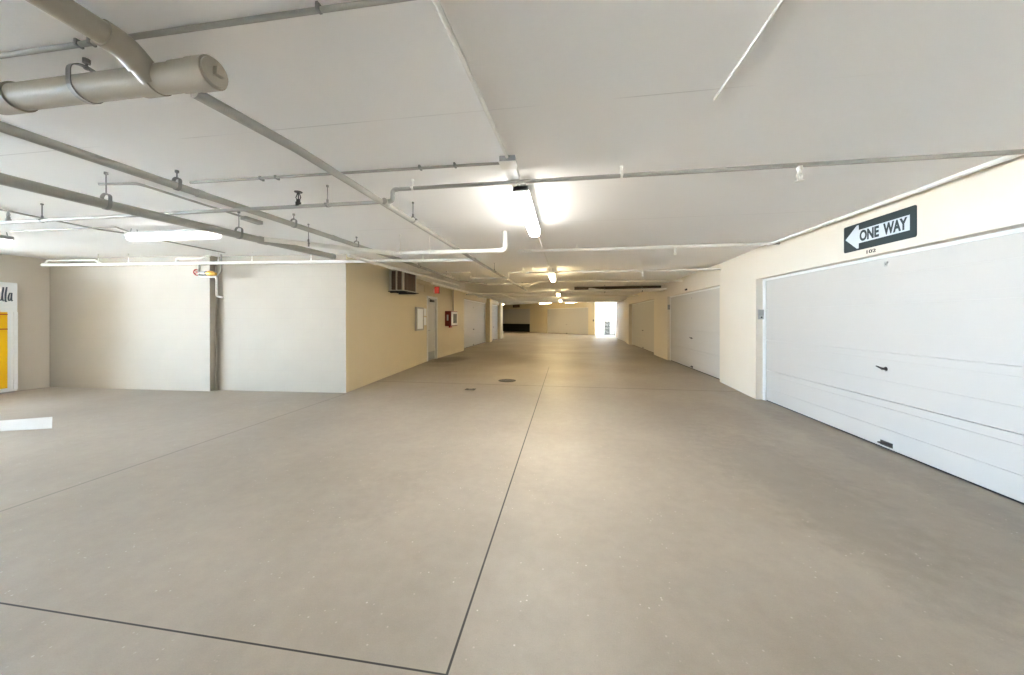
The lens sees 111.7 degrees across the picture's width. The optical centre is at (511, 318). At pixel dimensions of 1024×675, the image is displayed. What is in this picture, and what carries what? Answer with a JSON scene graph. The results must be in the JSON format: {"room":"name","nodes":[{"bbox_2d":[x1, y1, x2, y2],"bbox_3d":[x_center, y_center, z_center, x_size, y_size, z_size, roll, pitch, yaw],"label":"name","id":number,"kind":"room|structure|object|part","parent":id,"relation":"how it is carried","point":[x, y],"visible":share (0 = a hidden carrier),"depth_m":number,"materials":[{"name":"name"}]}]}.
{"room":"parking garage","nodes":[
{"label":"parking garage","id":0,"kind":"room"},
{"bbox_2d":[0,254,49,390],"bbox_3d":[-13.313,0.085,7.218,7.500,2.630,1.150,0,0,9],"label":"wall","id":1,"kind":"structure","parent":0,"point":[32,279],"depth_m":6.92,"materials":[{"name":"beige paint"}]},
{"bbox_2d":[50,254,345,392],"bbox_3d":[-6.308,0.085,7.048,6.400,2.630,0.770,0,0,9],"label":"wall","id":2,"kind":"structure","parent":0,"point":[281,327],"depth_m":6.81,"materials":[{"name":"beige paint"}]},
{"bbox_2d":[215,257,216,390],"bbox_3d":[-5.803,0.090,6.809,0.034,2.620,0.034,0,0,9],"label":"downpipe","id":3,"kind":"object","parent":2,"relation":"attached to","point":[215,257],"visible":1,"depth_m":6.79,"materials":[{"name":"metal"}]},
{"bbox_2d":[346,254,502,392],"bbox_3d":[-3.939,0.085,16.292,4.108,2.630,19.070,0,0,7],"label":"wall","id":4,"kind":"structure","parent":0,"point":[382,340],"depth_m":8.46,"materials":[{"name":"beige paint"}]},
{"bbox_2d":[388,270,418,293],"bbox_3d":[-2.825,-0.870,8.823,0.590,0.660,0.830,0,0,9],"label":"air conditioner","id":5,"kind":"object","parent":4,"relation":"attached to","point":[400,282],"visible":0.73,"depth_m":8.46,"materials":[{"name":"beige plastic"}]},
{"bbox_2d":[391,271,414,291],"bbox_3d":[-2.743,-0.940,8.784,0.335,0.460,0.722,0,0,9],"label":"grille","id":6,"kind":"object","parent":5,"relation":"attached to","point":[401,281],"depth_m":8.46,"materials":[{"name":"brown metal"}]},
{"bbox_2d":[415,307,423,330],"bbox_3d":[-2.828,-0.005,10.609,0.065,0.710,0.646,0,0,4],"label":"case","id":7,"kind":"object","parent":4,"relation":"attached to","point":[419,311],"visible":1,"depth_m":10.56,"materials":[{"name":"grey metal"}]},
{"bbox_2d":[417,282,424,292],"bbox_3d":[-2.833,-0.970,10.778,0.030,0.300,0.752,0,0,4],"label":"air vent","id":8,"kind":"object","parent":4,"relation":"in","point":[418,283],"visible":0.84,"depth_m":10.73,"materials":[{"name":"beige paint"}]},
{"bbox_2d":[427,296,437,361],"bbox_3d":[-2.781,0.318,11.861,0.160,2.165,0.890,0,0,9],"label":"door","id":9,"kind":"structure","parent":4,"relation":"in","point":[432,302],"depth_m":12.01,"materials":[{"name":"white paint"}]},
{"bbox_3d":[-2.773,1.245,11.860,0.007,0.270,0.670,0,0,9],"label":"kick plate","id":10,"kind":"part","parent":9,"relation":"part of","materials":[{"name":"metal"}]},
{"bbox_2d":[434,287,439,293],"bbox_3d":[-2.613,-1.000,12.033,0.200,0.240,0.100,0,0,9],"label":"exit sign","id":11,"kind":"object","parent":4,"relation":"attached to","point":[436,289],"visible":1,"depth_m":12.00,"materials":[{"name":"red plastic"}]},
{"bbox_2d":[445,311,457,327],"bbox_3d":[-2.345,0.015,13.454,0.260,0.630,0.808,0,0,9],"label":"fire extinguisher cabinet","id":12,"kind":"object","parent":4,"relation":"attached to","point":[451,317],"visible":1,"depth_m":13.08,"materials":[{"name":"red metal"}]},
{"bbox_3d":[-2.230,-0.015,13.441,0.017,0.510,0.740,0,0,9],"label":"cabinet door","id":13,"kind":"part","parent":12,"relation":"part of","materials":[{"name":"white paint"}]},
{"bbox_2d":[464,299,485,347],"bbox_3d":[-2.035,0.215,18.150,0.136,2.370,5.530,0,0,9],"label":"door","id":14,"kind":"structure","parent":4,"relation":"in","point":[474,311],"depth_m":18.35,"materials":[{"name":"white paint"}]},
{"bbox_3d":[-2.059,-0.631,18.154,0.088,0.577,5.430,0,0,9],"label":"panel","id":15,"kind":"part","parent":14,"relation":"part of","materials":[{"name":"white paint"}]},
{"bbox_3d":[-2.059,-0.054,18.154,0.088,0.577,5.430,0,0,9],"label":"panel","id":16,"kind":"part","parent":14,"relation":"part of","materials":[{"name":"white paint"}]},
{"bbox_3d":[-2.059,0.522,18.154,0.088,0.577,5.430,0,0,9],"label":"panel","id":17,"kind":"part","parent":14,"relation":"part of","materials":[{"name":"white paint"}]},
{"bbox_3d":[-2.059,1.099,18.154,0.088,0.577,5.430,0,0,9],"label":"panel","id":18,"kind":"part","parent":14,"relation":"part of","materials":[{"name":"white paint"}]},
{"bbox_2d":[492,304,497,339],"bbox_3d":[-1.258,0.215,23.105,0.136,2.370,2.900,0,0,9],"label":"door","id":19,"kind":"structure","parent":4,"relation":"in","point":[494,307],"depth_m":23.51,"materials":[{"name":"white paint"}]},
{"bbox_3d":[-1.282,-0.631,23.108,0.088,0.577,2.800,0,0,9],"label":"panel","id":20,"kind":"part","parent":19,"relation":"part of","materials":[{"name":"white paint"}]},
{"bbox_3d":[-1.282,-0.054,23.108,0.088,0.577,2.800,0,0,9],"label":"panel","id":21,"kind":"part","parent":19,"relation":"part of","materials":[{"name":"white paint"}]},
{"bbox_3d":[-1.282,0.522,23.108,0.088,0.577,2.800,0,0,9],"label":"panel","id":22,"kind":"part","parent":19,"relation":"part of","materials":[{"name":"white paint"}]},
{"bbox_3d":[-1.282,1.099,23.108,0.088,0.577,2.800,0,0,9],"label":"panel","id":23,"kind":"part","parent":19,"relation":"part of","materials":[{"name":"white paint"}]},
{"bbox_2d":[0,331,1023,674],"bbox_3d":[-1.236,1.500,18.398,32.000,0.200,68.000,0,0,9],"label":"floor","id":24,"kind":"structure","parent":0,"point":[614,506],"depth_m":2.21,"materials":[{"name":"concrete"}]},
{"bbox_2d":[0,282,17,393],"bbox_3d":[-9.644,0.355,6.086,0.216,2.090,1.160,0,0,9],"label":"tall cabinet","id":25,"kind":"object","parent":24,"relation":"on","point":[8,291],"visible":1,"depth_m":6.54,"materials":[{"name":"metal"}]},
{"bbox_3d":[-9.551,0.585,6.042,0.012,1.430,0.962,0,0,9],"label":"yellow panel","id":26,"kind":"part","parent":25,"relation":"part of","materials":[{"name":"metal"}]},
{"bbox_3d":[-9.462,0.605,6.614,0.016,1.470,0.050,0,0,9],"label":"rail","id":27,"kind":"part","parent":25,"relation":"part of","materials":[{"name":"white laminate"}]},
{"bbox_2d":[0,417,51,430],"bbox_3d":[-7.424,1.398,4.473,2.874,0.002,1.094,0,0,-20],"label":"floor marking","id":28,"kind":"object","parent":24,"relation":"on","point":[45,422],"depth_m":4.59,"materials":[{"name":"white paint"}]},
{"bbox_2d":[498,379,515,381],"bbox_3d":[-0.110,1.393,7.887,0.400,0.013,0.400,0,0,9],"label":"drain cover","id":29,"kind":"object","parent":24,"relation":"on","point":[500,380],"visible":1,"depth_m":7.84,"materials":[{"name":"metal"}]},
{"bbox_2d":[604,320,614,335],"bbox_3d":[8.076,0.760,28.702,0.890,1.280,0.085,0,0,9],"label":"gate","id":30,"kind":"object","parent":24,"relation":"on","point":[613,321],"visible":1,"depth_m":28.67,"materials":[{"name":"metal"}]},
{"bbox_2d":[0,0,1023,304],"bbox_3d":[-4.118,-1.550,18.737,22.200,0.640,49.200,0,0,9],"label":"ceiling","id":31,"kind":"structure","parent":0,"point":[568,88],"depth_m":2.15,"materials":[{"name":"paint"}]},
{"bbox_2d":[0,232,13,243],"bbox_3d":[-7.788,-1.150,4.973,1.360,0.161,0.142,0,0,8],"label":"strip light","id":32,"kind":"object","parent":31,"relation":"attached to","point":[4,239],"visible":1,"depth_m":4.90,"materials":[{"name":"white paint"}]},
{"bbox_2d":[11,226,129,231],"bbox_3d":[-6.046,-1.189,4.708,1.820,0.074,0.173,0,0,2],"label":"conduit","id":33,"kind":"object","parent":31,"relation":"attached to","point":[113,226],"visible":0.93,"depth_m":4.69,"materials":[{"name":"metal"}]},
{"bbox_2d":[25,0,153,83],"bbox_3d":[-1.833,-1.124,0.194,0.113,0.169,2.830,0,0,9],"label":"pipe","id":34,"kind":"object","parent":31,"relation":"attached to","point":[102,32],"visible":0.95,"depth_m":1.38,"materials":[{"name":"paint"}]},
{"bbox_2d":[0,209,224,252],"bbox_3d":[-5.827,-1.215,2.913,0.120,0.020,7.000,0,0,9],"label":"conduit","id":35,"kind":"object","parent":31,"relation":"attached to","point":[0,209],"visible":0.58,"depth_m":4.63,"materials":[{"name":"metal"}]},
{"bbox_2d":[0,54,227,114],"bbox_3d":[-2.816,-1.126,1.765,3.100,0.207,0.135,0,0,9],"label":"drain pipe","id":36,"kind":"object","parent":31,"relation":"hanging from","point":[203,73],"visible":0.95,"depth_m":1.58,"materials":[{"name":"paint"}]},
{"bbox_3d":[-2.015,-1.205,1.643,0.026,0.050,0.026,0,0,31],"label":"hanger rod","id":37,"kind":"part","parent":36,"relation":"part of","materials":[{"name":"metal"}]},
{"bbox_2d":[0,172,336,259],"bbox_3d":[-3.482,-1.072,2.250,0.211,0.316,6.405,0,0,12],"label":"pipe","id":38,"kind":"object","parent":31,"relation":"hanging from","point":[5,179],"visible":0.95,"depth_m":3.03,"materials":[{"name":"metal"}]},
{"bbox_3d":[-3.400,-1.134,2.907,0.026,0.192,0.026,0,0,-14],"label":"hanger rod","id":39,"kind":"part","parent":38,"relation":"part of","materials":[{"name":"metal"}]},
{"bbox_2d":[124,228,220,240],"bbox_3d":[-4.548,-1.150,4.660,1.360,0.161,0.142,0,0,8],"label":"strip light","id":40,"kind":"object","parent":31,"relation":"hanging from","point":[193,233],"visible":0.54,"depth_m":4.61,"materials":[{"name":"white paint"}]},
{"bbox_2d":[98,182,262,224],"bbox_3d":[-3.303,-1.207,3.688,0.348,0.044,1.377,0,0,23],"label":"conduit","id":41,"kind":"object","parent":31,"relation":"attached to","point":[244,218],"visible":1,"depth_m":3.49,"materials":[{"name":"metal"}]},
{"bbox_2d":[0,0,413,58],"bbox_3d":[-2.188,-1.215,1.571,4.400,0.030,0.034,0,0,9],"label":"conduit","id":42,"kind":"object","parent":31,"relation":"attached to","point":[318,9],"visible":0.83,"depth_m":1.42,"materials":[{"name":"metal"}]},
{"bbox_2d":[193,254,223,298],"bbox_3d":[-5.697,-0.801,6.535,0.586,0.838,0.128,0,0,9],"label":"valve","id":43,"kind":"object","parent":31,"relation":"attached to","point":[211,274],"visible":0.98,"depth_m":6.51,"materials":[{"name":"white paint"}]},
{"bbox_2d":[0,121,486,284],"bbox_3d":[-2.364,-1.147,5.062,0.561,0.166,12.290,0,0,12],"label":"pipe","id":44,"kind":"object","parent":31,"relation":"hanging from","point":[5,128],"visible":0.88,"depth_m":2.74,"materials":[{"name":"metal"}]},
{"bbox_2d":[40,252,471,265],"bbox_3d":[-4.873,-1.121,6.431,8.359,0.218,0.163,0,0,4],"label":"pipe","id":45,"kind":"object","parent":31,"relation":"hanging from","point":[176,262],"visible":0.94,"depth_m":6.40,"materials":[{"name":"white metal"}]},
{"bbox_2d":[189,162,498,183],"bbox_3d":[-1.479,-1.216,2.899,2.800,0.029,0.057,0,0,9],"label":"conduit","id":46,"kind":"object","parent":31,"relation":"attached to","point":[454,165],"visible":0.95,"depth_m":2.86,"materials":[{"name":"metal"}]},
{"bbox_2d":[190,92,525,290],"bbox_3d":[-0.464,-1.122,7.080,0.138,0.216,11.146,0,0,10],"label":"pipe","id":47,"kind":"object","parent":31,"relation":"hanging from","point":[205,98],"visible":0.93,"depth_m":2.19,"materials":[{"name":"metal"}]},
{"bbox_2d":[264,224,508,254],"bbox_3d":[-1.590,-1.080,4.825,3.063,0.300,0.646,0,0,-12],"label":"pipe","id":48,"kind":"object","parent":31,"relation":"hanging from","point":[266,239],"visible":0.96,"depth_m":4.86,"materials":[{"name":"white paint"}]},
{"bbox_2d":[347,254,458,285],"bbox_3d":[-2.099,-1.099,7.867,0.110,0.262,4.926,0,0,11],"label":"pipe","id":49,"kind":"object","parent":31,"relation":"hanging from","point":[348,255],"visible":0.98,"depth_m":6.83,"materials":[{"name":"grey metal"}]},
{"bbox_2d":[433,0,508,157],"bbox_3d":[-0.396,-1.217,0.607,0.060,0.024,4.081,0,0,10],"label":"conduit","id":50,"kind":"object","parent":31,"relation":"attached to","point":[437,3],"visible":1,"depth_m":1.66,"materials":[{"name":"white metal"}]},
{"bbox_2d":[499,155,517,169],"bbox_3d":[-0.028,-1.204,2.665,0.130,0.052,0.130,0,0,9],"label":"junction box","id":51,"kind":"object","parent":31,"relation":"attached to","point":[510,162],"visible":1,"depth_m":2.62,"materials":[{"name":"grey metal"}]},
{"bbox_3d":[-0.028,-1.182,2.665,0.130,0.008,0.130,0,0,9],"label":"plate","id":52,"kind":"part","parent":51,"relation":"part of","materials":[{"name":"white paint"}]},
{"bbox_2d":[0,149,1023,223],"bbox_3d":[-2.100,-1.129,3.254,11.665,0.202,0.074,0,0,9],"label":"pipe","id":53,"kind":"object","parent":31,"relation":"hanging from","point":[799,166],"visible":1,"depth_m":2.85,"materials":[{"name":"metal"}]},
{"bbox_2d":[512,184,539,236],"bbox_3d":[0.184,-1.145,3.755,0.142,0.171,1.460,0,0,9],"label":"strip light","id":54,"kind":"object","parent":31,"relation":"attached to","point":[521,194],"visible":0.91,"depth_m":3.36,"materials":[{"name":"white paint"}]},
{"bbox_2d":[466,289,598,299],"bbox_3d":[2.235,-1.134,16.472,7.760,0.192,4.412,0,0,13],"label":"pipe","id":55,"kind":"object","parent":31,"relation":"hanging from","point":[550,289],"visible":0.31,"depth_m":14.48,"materials":[{"name":"white metal"}]},
{"bbox_2d":[537,236,549,268],"bbox_3d":[0.602,-1.216,6.458,0.024,0.024,3.950,0,0,9],"label":"conduit","id":56,"kind":"object","parent":31,"relation":"attached to","point":[537,236],"visible":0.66,"depth_m":6.29,"materials":[{"name":"grey metal"}]},
{"bbox_2d":[431,282,666,294],"bbox_3d":[1.585,-1.053,10.269,6.768,0.354,3.983,0,0,9],"label":"pipe","id":57,"kind":"object","parent":31,"relation":"hanging from","point":[433,283],"visible":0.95,"depth_m":12.04,"materials":[{"name":"white metal"}]},
{"bbox_2d":[549,273,555,281],"bbox_3d":[1.053,-1.135,9.045,0.142,0.190,1.400,0,0,9],"label":"strip light","id":58,"kind":"object","parent":31,"relation":"hanging from","point":[551,275],"visible":0.7,"depth_m":8.70,"materials":[{"name":"white paint"}]},
{"bbox_2d":[478,294,637,297],"bbox_3d":[2.123,-1.159,17.075,7.840,0.142,0.092,0,0,9],"label":"pipe","id":59,"kind":"object","parent":31,"relation":"hanging from","point":[524,294],"visible":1,"depth_m":17.00,"materials":[{"name":"white metal"}]},
{"bbox_2d":[498,301,622,302],"bbox_3d":[3.017,-1.142,22.401,8.000,0.176,0.120,0,0,9],"label":"pipe","id":60,"kind":"object","parent":31,"relation":"hanging from","point":[538,301],"visible":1,"depth_m":22.40,"materials":[{"name":"white metal"}]},
{"bbox_2d":[419,266,720,279],"bbox_3d":[1.115,-1.098,8.226,7.120,0.263,0.080,0,0,9],"label":"pipe","id":61,"kind":"object","parent":31,"relation":"hanging from","point":[604,270],"visible":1,"depth_m":8.16,"materials":[{"name":"white metal"}]},
{"bbox_2d":[487,280,682,286],"bbox_3d":[2.125,-1.118,10.636,5.892,0.224,0.110,0,0,7],"label":"pipe","id":62,"kind":"object","parent":31,"relation":"hanging from","point":[625,281],"visible":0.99,"depth_m":10.56,"materials":[{"name":"white metal"}]},
{"bbox_2d":[574,285,660,289],"bbox_3d":[3.869,-1.155,12.813,3.080,0.120,0.108,0,0,9],"label":"insulated pipe","id":63,"kind":"object","parent":31,"relation":"attached to","point":[601,287],"visible":0.86,"depth_m":12.77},
{"bbox_2d":[588,285,662,292],"bbox_3d":[4.067,-1.084,12.479,2.588,0.292,0.144,0,0,9],"label":"drain pipe","id":64,"kind":"object","parent":31,"relation":"hanging from","point":[604,285],"visible":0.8,"depth_m":12.45,"materials":[{"name":"white metal"}]},
{"bbox_2d":[547,245,760,251],"bbox_3d":[2.360,-1.220,6.013,3.550,0.018,0.018,0,0,9],"label":"conduit","id":65,"kind":"object","parent":31,"relation":"attached to","point":[747,245],"visible":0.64,"depth_m":5.98,"materials":[{"name":"white metal"}]},
{"bbox_2d":[714,0,783,99],"bbox_3d":[0.862,-1.223,0.162,0.012,0.012,3.580,0,0,9],"label":"conduit","id":66,"kind":"object","parent":31,"relation":"attached to","point":[781,1],"visible":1,"depth_m":1.55,"materials":[{"name":"white metal"}]},
{"bbox_2d":[517,154,1023,254],"bbox_3d":[1.835,-1.131,3.838,4.070,0.198,3.742,0,0,9],"label":"pipe","id":67,"kind":"object","parent":31,"relation":"hanging from","point":[1006,157],"visible":1,"depth_m":4.10,"materials":[{"name":"white metal"}]},
{"bbox_2d":[503,302,597,334],"bbox_3d":[2.899,-0.110,36.013,1.071,3.020,14.964,0,0,-39],"label":"wall","id":68,"kind":"structure","parent":0,"point":[538,312],"depth_m":34.77,"materials":[{"name":"beige paint"}]},
{"bbox_2d":[503,309,529,331],"bbox_3d":[0.412,0.115,39.098,4.522,2.570,0.094,0,0,45],"label":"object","id":69,"kind":"structure","parent":68,"relation":"in","point":[518,320],"depth_m":38.95,"materials":[{"name":"white paint"}]},
{"bbox_3d":[0.415,-0.843,39.100,4.422,0.553,0.088,0,0,45],"label":"panel","id":70,"kind":"part","parent":69,"relation":"part of","materials":[{"name":"brown paint"}]},
{"bbox_3d":[0.415,-0.290,39.100,4.422,0.553,0.088,0,0,45],"label":"panel","id":71,"kind":"part","parent":69,"relation":"part of","materials":[{"name":"brown paint"}]},
{"bbox_3d":[0.415,0.263,39.100,4.422,0.553,0.088,0,0,45],"label":"panel","id":72,"kind":"part","parent":69,"relation":"part of","materials":[{"name":"brown paint"}]},
{"bbox_2d":[548,307,587,334],"bbox_3d":[5.157,0.175,32.649,0.136,2.450,5.382,0,0,-37],"label":"door","id":73,"kind":"structure","parent":68,"relation":"in","point":[560,320],"depth_m":32.45,"materials":[{"name":"white paint"}]},
{"bbox_3d":[5.176,-0.702,32.664,0.088,0.597,5.282,0,0,-37],"label":"panel","id":74,"kind":"part","parent":73,"relation":"part of","materials":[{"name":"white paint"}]},
{"bbox_3d":[5.176,-0.104,32.664,0.088,0.597,5.282,0,0,-37],"label":"panel","id":75,"kind":"part","parent":73,"relation":"part of","materials":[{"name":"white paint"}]},
{"bbox_3d":[5.176,0.492,32.664,0.088,0.597,5.282,0,0,-37],"label":"panel","id":76,"kind":"part","parent":73,"relation":"part of","materials":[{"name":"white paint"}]},
{"bbox_3d":[5.176,1.089,32.664,0.088,0.597,5.282,0,0,-37],"label":"panel","id":77,"kind":"part","parent":73,"relation":"part of","materials":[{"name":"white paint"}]},
{"bbox_2d":[598,302,615,333],"bbox_3d":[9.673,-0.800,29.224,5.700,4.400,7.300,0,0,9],"label":"doorway","id":78,"kind":"structure","parent":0,"point":[606,310],"depth_m":32.64,"materials":[{"name":"white"}]},
{"bbox_2d":[616,299,625,341],"bbox_3d":[7.464,-0.110,23.239,0.460,3.020,5.800,0,0,9],"label":"wall","id":79,"kind":"structure","parent":0,"point":[620,306],"depth_m":23.15,"materials":[{"name":"beige paint"}]},
{"bbox_2d":[626,148,1023,399],"bbox_3d":[4.755,0.085,6.760,0.840,2.630,27.600,0,0,9],"label":"wall","id":80,"kind":"structure","parent":0,"point":[989,200],"depth_m":4.71,"materials":[{"name":"beige paint"}]},
{"bbox_2d":[632,300,653,352],"bbox_3d":[6.157,0.285,16.257,0.136,2.230,5.400,0,0,9],"label":"door","id":81,"kind":"structure","parent":80,"relation":"in","point":[642,312],"depth_m":16.15,"materials":[{"name":"white paint"}]},
{"bbox_3d":[6.181,-0.509,16.253,0.088,0.542,5.300,0,0,9],"label":"panel","id":82,"kind":"part","parent":81,"relation":"part of","materials":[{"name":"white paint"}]},
{"bbox_3d":[6.181,0.033,16.253,0.088,0.542,5.300,0,0,9],"label":"panel","id":83,"kind":"part","parent":81,"relation":"part of","materials":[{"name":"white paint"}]},
{"bbox_3d":[6.181,0.575,16.253,0.088,0.542,5.300,0,0,9],"label":"panel","id":84,"kind":"part","parent":81,"relation":"part of","materials":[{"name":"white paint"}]},
{"bbox_3d":[6.181,1.117,16.253,0.088,0.542,5.300,0,0,9],"label":"panel","id":85,"kind":"part","parent":81,"relation":"part of","materials":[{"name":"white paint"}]},
{"bbox_2d":[670,286,719,378],"bbox_3d":[5.073,0.305,9.751,0.136,2.190,4.110,0,0,9],"label":"door","id":86,"kind":"structure","parent":80,"relation":"in","point":[694,316],"depth_m":9.35,"materials":[{"name":"white paint"}]},
{"bbox_3d":[5.096,-0.474,9.747,0.088,0.532,4.010,0,0,9],"label":"panel","id":87,"kind":"part","parent":86,"relation":"part of","materials":[{"name":"white paint"}]},
{"bbox_3d":[5.096,0.058,9.747,0.088,0.532,4.010,0,0,9],"label":"panel","id":88,"kind":"part","parent":86,"relation":"part of","materials":[{"name":"white paint"}]},
{"bbox_3d":[5.096,0.590,9.747,0.088,0.532,4.010,0,0,9],"label":"panel","id":89,"kind":"part","parent":86,"relation":"part of","materials":[{"name":"white paint"}]},
{"bbox_3d":[5.096,1.122,9.747,0.088,0.532,4.010,0,0,9],"label":"panel","id":90,"kind":"part","parent":86,"relation":"part of","materials":[{"name":"white paint"}]},
{"bbox_2d":[758,309,763,318],"bbox_3d":[4.318,-0.080,6.015,0.090,0.170,0.044,0,0,9],"label":"control box","id":91,"kind":"object","parent":80,"relation":"attached to","point":[760,311],"visible":1,"depth_m":6.00,"materials":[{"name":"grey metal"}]},
{"bbox_2d":[844,205,916,252],"bbox_3d":[3.870,-0.926,3.688,0.006,0.303,0.860,0,0,9],"label":"sign","id":92,"kind":"object","parent":80,"relation":"attached to","point":[901,224],"visible":1,"depth_m":3.61,"materials":[{"name":"metal"}]},
{"bbox_2d":[763,227,1023,504],"bbox_3d":[4.030,0.338,3.719,0.136,2.125,4.670,0,0,9],"label":"door","id":93,"kind":"structure","parent":80,"relation":"in","point":[917,354],"depth_m":3.38,"materials":[{"name":"white paint"}]},
{"bbox_3d":[4.001,1.340,3.724,0.035,0.050,0.140,0,0,9],"label":"lift handle","id":94,"kind":"part","parent":93,"relation":"part of","materials":[{"name":"metal"}]},
{"bbox_3d":[4.041,0.338,3.717,0.074,2.125,4.670,0,0,9],"label":"frame","id":95,"kind":"part","parent":93,"relation":"part of","materials":[{"name":"white paint"}]},
{"bbox_3d":[4.053,-0.417,3.716,0.088,0.516,4.570,0,0,9],"label":"panel","id":96,"kind":"part","parent":93,"relation":"part of","materials":[{"name":"white paint"}]},
{"bbox_3d":[4.053,0.099,3.716,0.088,0.516,4.570,0,0,9],"label":"panel","id":97,"kind":"part","parent":93,"relation":"part of","materials":[{"name":"white paint"}]},
{"bbox_3d":[4.053,0.614,3.716,0.088,0.516,4.570,0,0,9],"label":"panel","id":98,"kind":"part","parent":93,"relation":"part of","materials":[{"name":"white paint"}]},
{"bbox_3d":[4.053,1.130,3.716,0.088,0.516,4.570,0,0,9],"label":"panel","id":99,"kind":"part","parent":93,"relation":"part of","materials":[{"name":"white paint"}]}
]}

